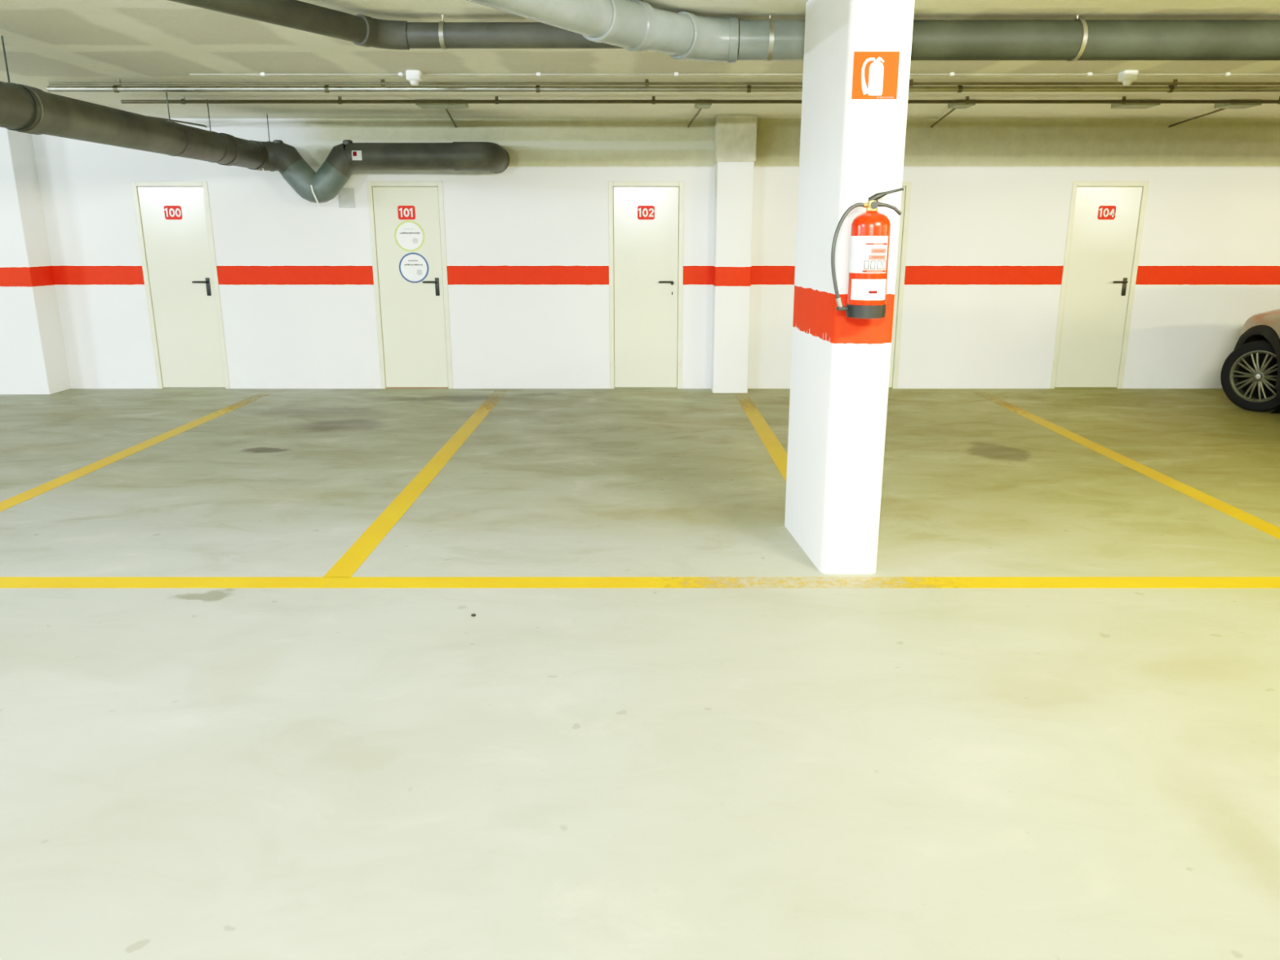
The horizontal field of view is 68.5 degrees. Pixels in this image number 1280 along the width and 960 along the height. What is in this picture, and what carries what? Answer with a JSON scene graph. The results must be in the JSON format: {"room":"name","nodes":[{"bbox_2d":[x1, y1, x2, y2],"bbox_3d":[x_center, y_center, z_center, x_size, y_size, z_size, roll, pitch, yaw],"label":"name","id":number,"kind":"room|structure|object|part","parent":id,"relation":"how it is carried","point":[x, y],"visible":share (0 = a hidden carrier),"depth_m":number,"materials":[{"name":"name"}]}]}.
{"room":"parking garage","nodes":[
{"label":"parking garage","id":0,"kind":"room"},
{"bbox_2d":[0,388,1279,959],"bbox_3d":[0.250,1.799,-0.318,32.500,0.202,21.470,0,15,0],"label":"floor","id":1,"kind":"structure","parent":0,"point":[255,704],"depth_m":3.39,"materials":[{"name":"concrete"}]},
{"bbox_2d":[1220,308,1279,413],"bbox_3d":[6.415,-1.042,7.150,2.144,1.566,4.113,0,15,0],"label":"car","id":2,"kind":"object","parent":1,"relation":"on","point":[1250,375],"visible":1,"depth_m":8.45,"materials":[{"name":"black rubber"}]},
{"bbox_3d":[5.576,-1.123,8.421,0.146,0.536,0.890,2,15,6],"label":"wheel arch trim","id":3,"kind":"part","parent":2,"relation":"part of","materials":[{"name":"black plastic"}]},
{"bbox_3d":[5.520,-0.544,7.255,0.040,0.115,1.810,0,15,0],"label":"sill","id":4,"kind":"part","parent":2,"relation":"part of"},
{"bbox_2d":[0,0,1279,118],"bbox_3d":[0.250,-0.937,-1.037,32.500,0.200,21.470,0,15,0],"label":"ceiling","id":5,"kind":"structure","parent":0,"point":[46,41],"depth_m":6.16,"materials":[{"name":"concrete"}]},
{"bbox_2d":[149,115,206,127],"bbox_3d":[-4.543,-3.283,8.450,0.228,0.083,1.484,5,16,19],"label":"bracket","id":6,"kind":"object","parent":5,"relation":"attached to","point":[166,119],"visible":0.18,"depth_m":8.85,"materials":[{"name":"grey metal"}]},
{"bbox_2d":[0,35,509,206],"bbox_3d":[-2.486,-1.884,4.606,2.432,0.830,9.468,0,15,0],"label":"drain pipe","id":7,"kind":"object","parent":5,"relation":"attached to","point":[24,108],"visible":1,"depth_m":7.87,"materials":[{"name":"grey plastic"}]},
{"bbox_2d":[168,0,647,50],"bbox_3d":[-1.759,-1.979,3.660,4.680,0.166,1.174,-13,20,-41],"label":"drain pipe","id":8,"kind":"object","parent":5,"relation":"attached to","point":[363,30],"visible":0.67,"depth_m":4.72,"materials":[{"name":"grey plastic"}]},
{"bbox_2d":[405,70,422,84],"bbox_3d":[-1.540,-2.746,6.420,0.100,0.089,0.095,0,15,0],"label":"smoke detector","id":9,"kind":"object","parent":5,"relation":"attached to","point":[414,77],"visible":1,"depth_m":6.38,"materials":[{"name":"white plastic"}]},
{"bbox_2d":[415,103,468,127],"bbox_3d":[-1.660,-3.279,8.438,0.400,0.083,1.350,0,15,0],"label":"bracket","id":10,"kind":"object","parent":5,"relation":"attached to","point":[446,106],"visible":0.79,"depth_m":7.89,"materials":[{"name":"grey metal"}]},
{"bbox_2d":[46,84,1279,92],"bbox_3d":[3.325,-2.886,6.914,15.350,0.070,0.052,0,15,0],"label":"conduit","id":11,"kind":"object","parent":5,"relation":"attached to","point":[326,88],"visible":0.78,"depth_m":6.90,"materials":[{"name":"metal"}]},
{"bbox_2d":[48,79,1279,85],"bbox_3d":[3.375,-2.860,6.765,15.250,0.044,0.030,0,15,0],"label":"conduit","id":12,"kind":"object","parent":5,"relation":"attached to","point":[118,82],"visible":0.98,"depth_m":6.76,"materials":[{"name":"metal"}]},
{"bbox_2d":[687,103,711,127],"bbox_3d":[0.528,-3.279,8.438,0.134,0.083,1.350,0,15,0],"label":"bracket","id":13,"kind":"object","parent":5,"relation":"attached to","point":[700,106],"visible":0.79,"depth_m":7.94,"materials":[{"name":"grey metal"}]},
{"bbox_2d":[120,96,1279,103],"bbox_3d":[3.400,-3.077,7.618,15.200,0.058,0.038,0,15,0],"label":"conduit","id":14,"kind":"object","parent":5,"relation":"attached to","point":[183,100],"visible":0.87,"depth_m":7.61,"materials":[{"name":"metal"}]},
{"bbox_2d":[190,72,1279,75],"bbox_3d":[3.950,-2.797,6.482,14.100,0.022,0.021,0,15,0],"label":"conduit","id":15,"kind":"object","parent":5,"relation":"attached to","point":[260,73],"visible":0.83,"depth_m":6.48,"materials":[{"name":"white plastic"}]},
{"bbox_2d":[467,0,1279,62],"bbox_3d":[4.170,-2.174,4.519,12.510,0.225,2.458,-3,15,-13],"label":"drain pipe","id":16,"kind":"object","parent":5,"relation":"attached to","point":[633,25],"visible":0.99,"depth_m":4.71,"materials":[{"name":"grey plastic"}]},
{"bbox_2d":[930,103,975,127],"bbox_3d":[2.721,-3.279,8.439,0.168,0.083,1.356,1,15,2],"label":"bracket","id":17,"kind":"object","parent":5,"relation":"attached to","point":[953,106],"visible":0.77,"depth_m":7.94,"materials":[{"name":"grey metal"}]},
{"bbox_2d":[1117,70,1138,84],"bbox_3d":[3.330,-2.746,6.420,0.100,0.089,0.095,0,15,0],"label":"smoke detector","id":18,"kind":"object","parent":5,"relation":"attached to","point":[1126,77],"visible":1,"depth_m":6.38,"materials":[{"name":"white plastic"}]},
{"bbox_2d":[1111,103,1159,108],"bbox_3d":[4.160,-3.157,7.897,0.300,0.044,0.240,0,15,0],"label":"bracket","id":19,"kind":"object","parent":5,"relation":"attached to","point":[1113,105],"visible":0.61,"depth_m":7.89,"materials":[{"name":"grey metal"}]},
{"bbox_2d":[1168,103,1262,127],"bbox_3d":[5.020,-3.279,8.438,0.260,0.083,1.350,0,15,0],"label":"bracket","id":20,"kind":"object","parent":5,"relation":"attached to","point":[1221,106],"visible":0.79,"depth_m":7.95,"materials":[{"name":"grey metal"}]},
{"bbox_2d":[31,118,1279,388],"bbox_3d":[0.250,-2.252,9.536,32.500,2.630,0.250,0,15,0],"label":"wall","id":21,"kind":"structure","parent":0,"point":[527,242],"depth_m":9.38,"materials":[{"name":"paint"}]},
{"bbox_2d":[0,127,71,394],"bbox_3d":[-6.425,-2.174,9.240,1.050,2.629,0.359,0,15,0],"label":"pilaster","id":22,"kind":"object","parent":21,"relation":"attached to","point":[33,357],"visible":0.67,"depth_m":9.20,"materials":[{"name":"paint"}]},
{"bbox_2d":[131,181,230,388],"bbox_3d":[-4.620,-1.958,9.560,0.743,2.050,0.253,0,15,0],"label":"door","id":23,"kind":"structure","parent":21,"relation":"in","point":[174,224],"depth_m":9.48,"materials":[{"name":"metal"},{"name":"cream enamel"},{"name":"black metal"}]},
{"bbox_3d":[-4.620,-2.647,9.306,0.172,0.135,0.004,0,15,0],"label":"number plate","id":24,"kind":"part","parent":23,"relation":"part of","materials":[{"name":"red plastic"}]},
{"bbox_3d":[-4.413,-1.943,9.463,0.158,0.180,0.059,0,15,0],"label":"handle","id":25,"kind":"part","parent":23,"relation":"part of","materials":[{"name":"black plastic"}]},
{"bbox_2d":[337,187,355,208],"bbox_3d":[-2.890,-2.779,9.259,0.160,0.190,0.016,0,15,0],"label":"air vent","id":26,"kind":"object","parent":21,"relation":"in","point":[346,197],"visible":0.87,"depth_m":9.26,"materials":[{"name":"white plastic"}]},
{"bbox_2d":[366,181,453,388],"bbox_3d":[-2.310,-1.958,9.560,0.743,2.050,0.253,0,15,0],"label":"door","id":27,"kind":"structure","parent":21,"relation":"in","point":[406,220],"depth_m":9.48,"materials":[{"name":"paint"}]},
{"bbox_3d":[-2.310,-2.647,9.306,0.172,0.135,0.004,0,15,0],"label":"number plate","id":28,"kind":"part","parent":27,"relation":"part of","materials":[{"name":"red plastic"}]},
{"bbox_3d":[-2.103,-1.943,9.463,0.158,0.180,0.059,0,15,0],"label":"handle","id":29,"kind":"part","parent":27,"relation":"part of","materials":[{"name":"black plastic"}]},
{"bbox_2d":[608,181,684,388],"bbox_3d":[0.060,-1.958,9.560,0.743,2.050,0.253,0,15,0],"label":"door","id":30,"kind":"structure","parent":21,"relation":"in","point":[646,218],"depth_m":9.48,"materials":[{"name":"metal"},{"name":"cream enamel"},{"name":"black plastic"}]},
{"bbox_3d":[0.060,-2.647,9.306,0.172,0.135,0.004,0,15,0],"label":"number plate","id":31,"kind":"part","parent":30,"relation":"part of","materials":[{"name":"red plastic"}]},
{"bbox_3d":[0.266,-1.934,9.466,0.155,0.140,0.059,0,15,0],"label":"handle","id":32,"kind":"part","parent":30,"relation":"part of","materials":[{"name":"black plastic"}]},
{"bbox_2d":[711,115,757,392],"bbox_3d":[0.912,-2.183,9.277,0.375,2.629,0.284,0,15,0],"label":"pilaster","id":33,"kind":"object","parent":21,"relation":"attached to","point":[735,135],"visible":1,"depth_m":9.13,"materials":[{"name":"paint"}]},
{"bbox_2d":[888,181,911,388],"bbox_3d":[2.290,-1.958,9.560,0.743,2.050,0.253,0,15,0],"label":"door","id":34,"kind":"structure","parent":21,"relation":"in","point":[905,194],"depth_m":9.48,"materials":[{"name":"paint"}]},
{"bbox_2d":[1049,181,1148,388],"bbox_3d":[4.620,-1.958,9.560,0.743,2.050,0.253,0,15,0],"label":"door","id":35,"kind":"structure","parent":21,"relation":"in","point":[1105,224],"depth_m":9.48,"materials":[{"name":"enamel"},{"name":"cream enamel"},{"name":"dark metal"}]},
{"bbox_3d":[4.620,-2.647,9.306,0.172,0.135,0.004,0,15,0],"label":"number plate","id":36,"kind":"part","parent":35,"relation":"part of","materials":[{"name":"red plastic"}]},
{"bbox_3d":[4.827,-1.943,9.463,0.158,0.180,0.059,0,15,0],"label":"handle","id":37,"kind":"part","parent":35,"relation":"part of","materials":[{"name":"black plastic"}]},
{"bbox_2d":[784,0,914,573],"bbox_3d":[0.961,-0.924,4.482,0.328,2.629,0.760,0,15,0],"label":"pillar","id":38,"kind":"structure","parent":0,"point":[851,153],"depth_m":4.27,"materials":[{"name":"paint"}]},
{"bbox_2d":[831,186,903,319],"bbox_3d":[0.952,-0.957,3.973,0.240,0.536,0.179,-11,18,-37],"label":"fire extinguisher","id":39,"kind":"object","parent":38,"relation":"attached to","point":[870,231],"visible":1,"depth_m":3.93,"materials":[{"name":"red metal"}]},
{"bbox_3d":[0.981,-0.924,3.912,0.100,0.120,0.017,-2,15,-8],"label":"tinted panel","id":40,"kind":"part","parent":39,"relation":"part of","materials":[{"name":"white paper"}]},
{"bbox_3d":[1.024,-1.163,3.925,0.146,0.113,0.027,0,15,0],"label":"squeeze handle","id":41,"kind":"part","parent":39,"relation":"part of","materials":[{"name":"grey metal"}]},
{"bbox_2d":[851,51,899,102],"bbox_3d":[0.974,-1.668,3.890,0.188,0.194,0.006,0,15,0],"label":"fire extinguisher sign","id":42,"kind":"object","parent":38,"relation":"attached to","point":[875,75],"visible":1,"depth_m":3.89,"materials":[{"name":"orange plastic"}]},
{"bbox_2d":[877,96,893,97],"bbox_3d":[1.020,-1.590,3.909,0.067,0.006,0.001,0,15,0],"label":"print","id":43,"kind":"object","parent":42,"relation":"attached to","point":[877,96],"depth_m":3.91}
]}

